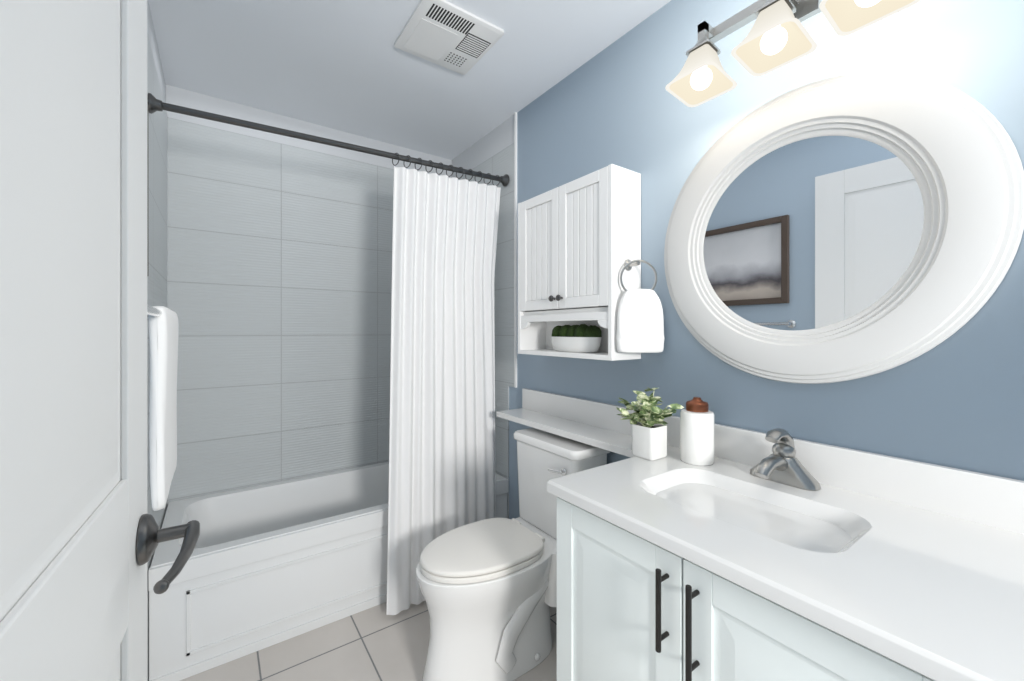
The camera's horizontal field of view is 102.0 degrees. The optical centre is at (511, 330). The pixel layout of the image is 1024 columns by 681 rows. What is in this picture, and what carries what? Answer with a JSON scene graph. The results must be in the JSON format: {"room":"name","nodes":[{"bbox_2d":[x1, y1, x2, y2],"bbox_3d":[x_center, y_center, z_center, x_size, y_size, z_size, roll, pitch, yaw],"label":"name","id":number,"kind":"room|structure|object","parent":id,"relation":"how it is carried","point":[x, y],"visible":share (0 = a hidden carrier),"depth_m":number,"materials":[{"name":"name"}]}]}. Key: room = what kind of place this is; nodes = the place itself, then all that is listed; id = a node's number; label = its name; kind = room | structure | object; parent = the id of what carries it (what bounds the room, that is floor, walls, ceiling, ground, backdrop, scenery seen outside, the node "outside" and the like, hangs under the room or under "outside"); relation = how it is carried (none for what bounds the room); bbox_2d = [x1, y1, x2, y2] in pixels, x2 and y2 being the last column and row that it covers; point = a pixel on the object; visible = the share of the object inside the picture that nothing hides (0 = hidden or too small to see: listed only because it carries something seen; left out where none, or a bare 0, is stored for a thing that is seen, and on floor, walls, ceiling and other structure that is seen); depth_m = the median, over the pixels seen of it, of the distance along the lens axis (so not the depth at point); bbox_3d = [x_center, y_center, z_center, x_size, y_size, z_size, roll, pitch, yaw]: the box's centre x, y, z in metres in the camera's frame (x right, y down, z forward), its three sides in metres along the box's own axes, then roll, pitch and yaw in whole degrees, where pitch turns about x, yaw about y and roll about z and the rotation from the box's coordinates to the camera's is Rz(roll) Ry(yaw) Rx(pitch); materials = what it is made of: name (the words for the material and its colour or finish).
{"room":"bathroom","nodes":[
{"label":"bathroom","id":0,"kind":"room"},
{"bbox_2d":[147,0,166,680],"bbox_3d":[-1.453,0.030,1.607,0.131,2.379,0.747,0,0,-35],"label":"tiled wall","id":1,"kind":"structure","parent":0,"point":[157,276],"depth_m":1.57,"materials":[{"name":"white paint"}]},
{"bbox_2d":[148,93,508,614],"bbox_3d":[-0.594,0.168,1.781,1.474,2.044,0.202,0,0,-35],"label":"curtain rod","id":2,"kind":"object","parent":1,"relation":"attached to","point":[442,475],"visible":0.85,"depth_m":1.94,"materials":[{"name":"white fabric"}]},
{"bbox_2d":[386,166,500,614],"bbox_3d":[-0.291,0.210,1.976,0.658,1.960,0.168,0,0,-35],"label":"shower curtain","id":3,"kind":"object","parent":2,"relation":"hanging from","point":[442,472],"depth_m":1.95,"materials":[{"name":"white fabric"}]},
{"bbox_2d":[166,85,451,505],"bbox_3d":[-1.050,0.030,2.425,1.737,2.379,0.120,0,0,-35],"label":"tiled wall","id":4,"kind":"structure","parent":0,"point":[279,273],"depth_m":2.20,"materials":[{"name":"grey tile"}]},
{"bbox_2d":[181,601,556,680],"bbox_3d":[-0.243,1.280,1.290,1.737,0.120,2.905,0,0,-35],"label":"floor","id":5,"kind":"structure","parent":0,"point":[375,643],"depth_m":1.56,"materials":[{"name":"tile"}]},
{"bbox_2d":[148,461,507,680],"bbox_3d":[-0.818,1.011,2.099,1.477,0.418,0.676,0,0,-35],"label":"bathtub","id":6,"kind":"object","parent":5,"relation":"on","point":[268,565],"visible":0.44,"depth_m":1.68,"materials":[{"name":"white ceramic"}]},
{"bbox_2d":[416,428,610,680],"bbox_3d":[-0.013,0.832,1.585,0.731,0.776,0.410,0,0,-35],"label":"toilet","id":7,"kind":"object","parent":5,"relation":"on","point":[488,588],"visible":0.94,"depth_m":1.44,"materials":[{"name":"white ceramic"}]},
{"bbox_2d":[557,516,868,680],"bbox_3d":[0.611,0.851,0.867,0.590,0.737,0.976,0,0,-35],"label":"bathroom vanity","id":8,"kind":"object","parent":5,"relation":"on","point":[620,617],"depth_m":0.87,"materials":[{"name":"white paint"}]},
{"bbox_2d":[497,408,1023,680],"bbox_3d":[0.363,0.440,1.221,0.585,0.090,1.841,0,0,-35],"label":"countertop","id":9,"kind":"structure","parent":8,"relation":"on","point":[882,590],"depth_m":0.74,"materials":[{"name":"white stone"}]},
{"bbox_2d":[616,388,683,460],"bbox_3d":[0.437,0.288,1.301,0.208,0.212,0.229,0,0,-35],"label":"plant pot","id":10,"kind":"object","parent":9,"relation":"on","point":[649,430],"visible":1,"depth_m":1.27,"materials":[{"name":"white ceramic"}]},
{"bbox_2d":[680,397,713,465],"bbox_3d":[0.561,0.297,1.257,0.094,0.194,0.094,0,0,-35],"label":"canister","id":11,"kind":"object","parent":9,"relation":"on","point":[696,431],"visible":1,"depth_m":1.22,"materials":[{"name":"white ceramic"}]},
{"bbox_2d":[750,428,820,490],"bbox_3d":[0.675,0.325,1.066,0.164,0.140,0.163,0,0,-35],"label":"faucet","id":12,"kind":"object","parent":9,"relation":"on","point":[781,463],"visible":1,"depth_m":1.06,"materials":[{"name":"silver metal"}]},
{"bbox_2d":[148,0,670,159],"bbox_3d":[-0.243,-1.219,1.290,1.737,0.120,2.905,0,0,-35],"label":"ceiling","id":13,"kind":"structure","parent":0,"point":[347,66],"depth_m":1.78,"materials":[{"name":"white paint"}]},
{"bbox_2d":[394,0,503,74],"bbox_3d":[-0.252,-1.150,1.637,0.325,0.016,0.325,0,0,-35],"label":"fan","id":14,"kind":"object","parent":13,"relation":"attached to","point":[448,35],"visible":1,"depth_m":1.61,"materials":[{"name":"white plastic"}]},
{"bbox_2d":[452,112,516,518],"bbox_3d":[-0.144,0.030,2.537,0.131,2.379,0.747,0,0,-35],"label":"tiled wall","id":15,"kind":"structure","parent":0,"point":[493,152],"depth_m":2.28,"materials":[{"name":"white tile"}]},
{"bbox_2d":[517,0,1023,517],"bbox_3d":[0.667,0.030,1.405,0.120,2.379,2.038,0,0,-35],"label":"wall","id":16,"kind":"structure","parent":0,"point":[955,400],"depth_m":1.18,"materials":[{"name":"blue paint"}]},
{"bbox_2d":[518,164,640,360],"bbox_3d":[0.244,-0.242,1.728,0.191,0.695,0.562,0,0,-35],"label":"upper cabinet","id":17,"kind":"object","parent":16,"relation":"attached to","point":[579,241],"visible":1,"depth_m":1.61,"materials":[{"name":"white wood"}]},
{"bbox_2d":[551,324,601,352],"bbox_3d":[0.262,0.029,1.734,0.101,0.115,0.280,0,0,-35],"label":"moss bowl","id":18,"kind":"object","parent":17,"relation":"in","point":[583,338],"visible":1,"depth_m":1.67,"materials":[{"name":"white ceramic"}]},
{"bbox_2d":[616,259,664,352],"bbox_3d":[0.448,-0.092,1.454,0.142,0.338,0.121,0,0,-35],"label":"towel ring","id":19,"kind":"object","parent":16,"relation":"attached to","point":[640,323],"visible":1,"depth_m":1.44,"materials":[{"name":"white fabric"}]},
{"bbox_2d":[616,288,664,352],"bbox_3d":[0.450,-0.035,1.452,0.143,0.225,0.119,0,0,-35],"label":"towel","id":20,"kind":"object","parent":19,"relation":"hanging from","point":[640,320],"depth_m":1.44,"materials":[{"name":"white fabric"}]},
{"bbox_2d":[522,388,1023,531],"bbox_3d":[0.593,0.346,1.384,0.020,0.101,1.841,0,0,-35],"label":"backsplash","id":21,"kind":"structure","parent":16,"relation":"attached to","point":[998,501],"depth_m":0.99,"materials":[{"name":"white stone"}]},
{"bbox_2d":[665,0,920,106],"bbox_3d":[0.692,-0.830,1.078,0.213,0.240,0.544,0,0,-35],"label":"sconce","id":22,"kind":"object","parent":16,"relation":"attached to","point":[777,36],"visible":1,"depth_m":1.09,"materials":[{"name":"white glass"}]},
{"bbox_2d":[664,72,1023,383],"bbox_3d":[0.764,-0.258,1.129,0.038,0.800,0.800,0,0,-35],"label":"round mirror","id":23,"kind":"object","parent":16,"relation":"attached to","point":[846,227],"visible":1,"depth_m":1.03,"materials":[{"name":"grey mirror"}]},
{"bbox_3d":[-0.651,0.030,0.468,0.120,2.379,2.038,0,0,-35],"label":"wall","id":24,"kind":"structure","parent":0,"visible":0},
{"bbox_2d":[0,0,199,680],"bbox_3d":[-0.366,0.184,0.351,0.144,2.048,0.781,0,0,-35],"label":"door","id":25,"kind":"structure","parent":24,"relation":"in","point":[82,535],"depth_m":0.39,"materials":[{"name":"white paint"}]},
{"bbox_2d":[147,102,148,275],"bbox_3d":[-0.935,-0.425,0.998,0.028,0.520,0.610,0,0,-35],"label":"picture frame","id":26,"kind":"object","parent":24,"relation":"attached to","point":[147,189],"visible":0.06,"depth_m":1.24,"materials":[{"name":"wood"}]},
{"bbox_2d":[147,305,178,510],"bbox_3d":[-0.919,0.181,1.040,0.102,0.494,0.728,0,0,-35],"label":"towel","id":27,"kind":"object","parent":24,"relation":"attached to","point":[163,330],"visible":0.88,"depth_m":0.98,"materials":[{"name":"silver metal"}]}
]}

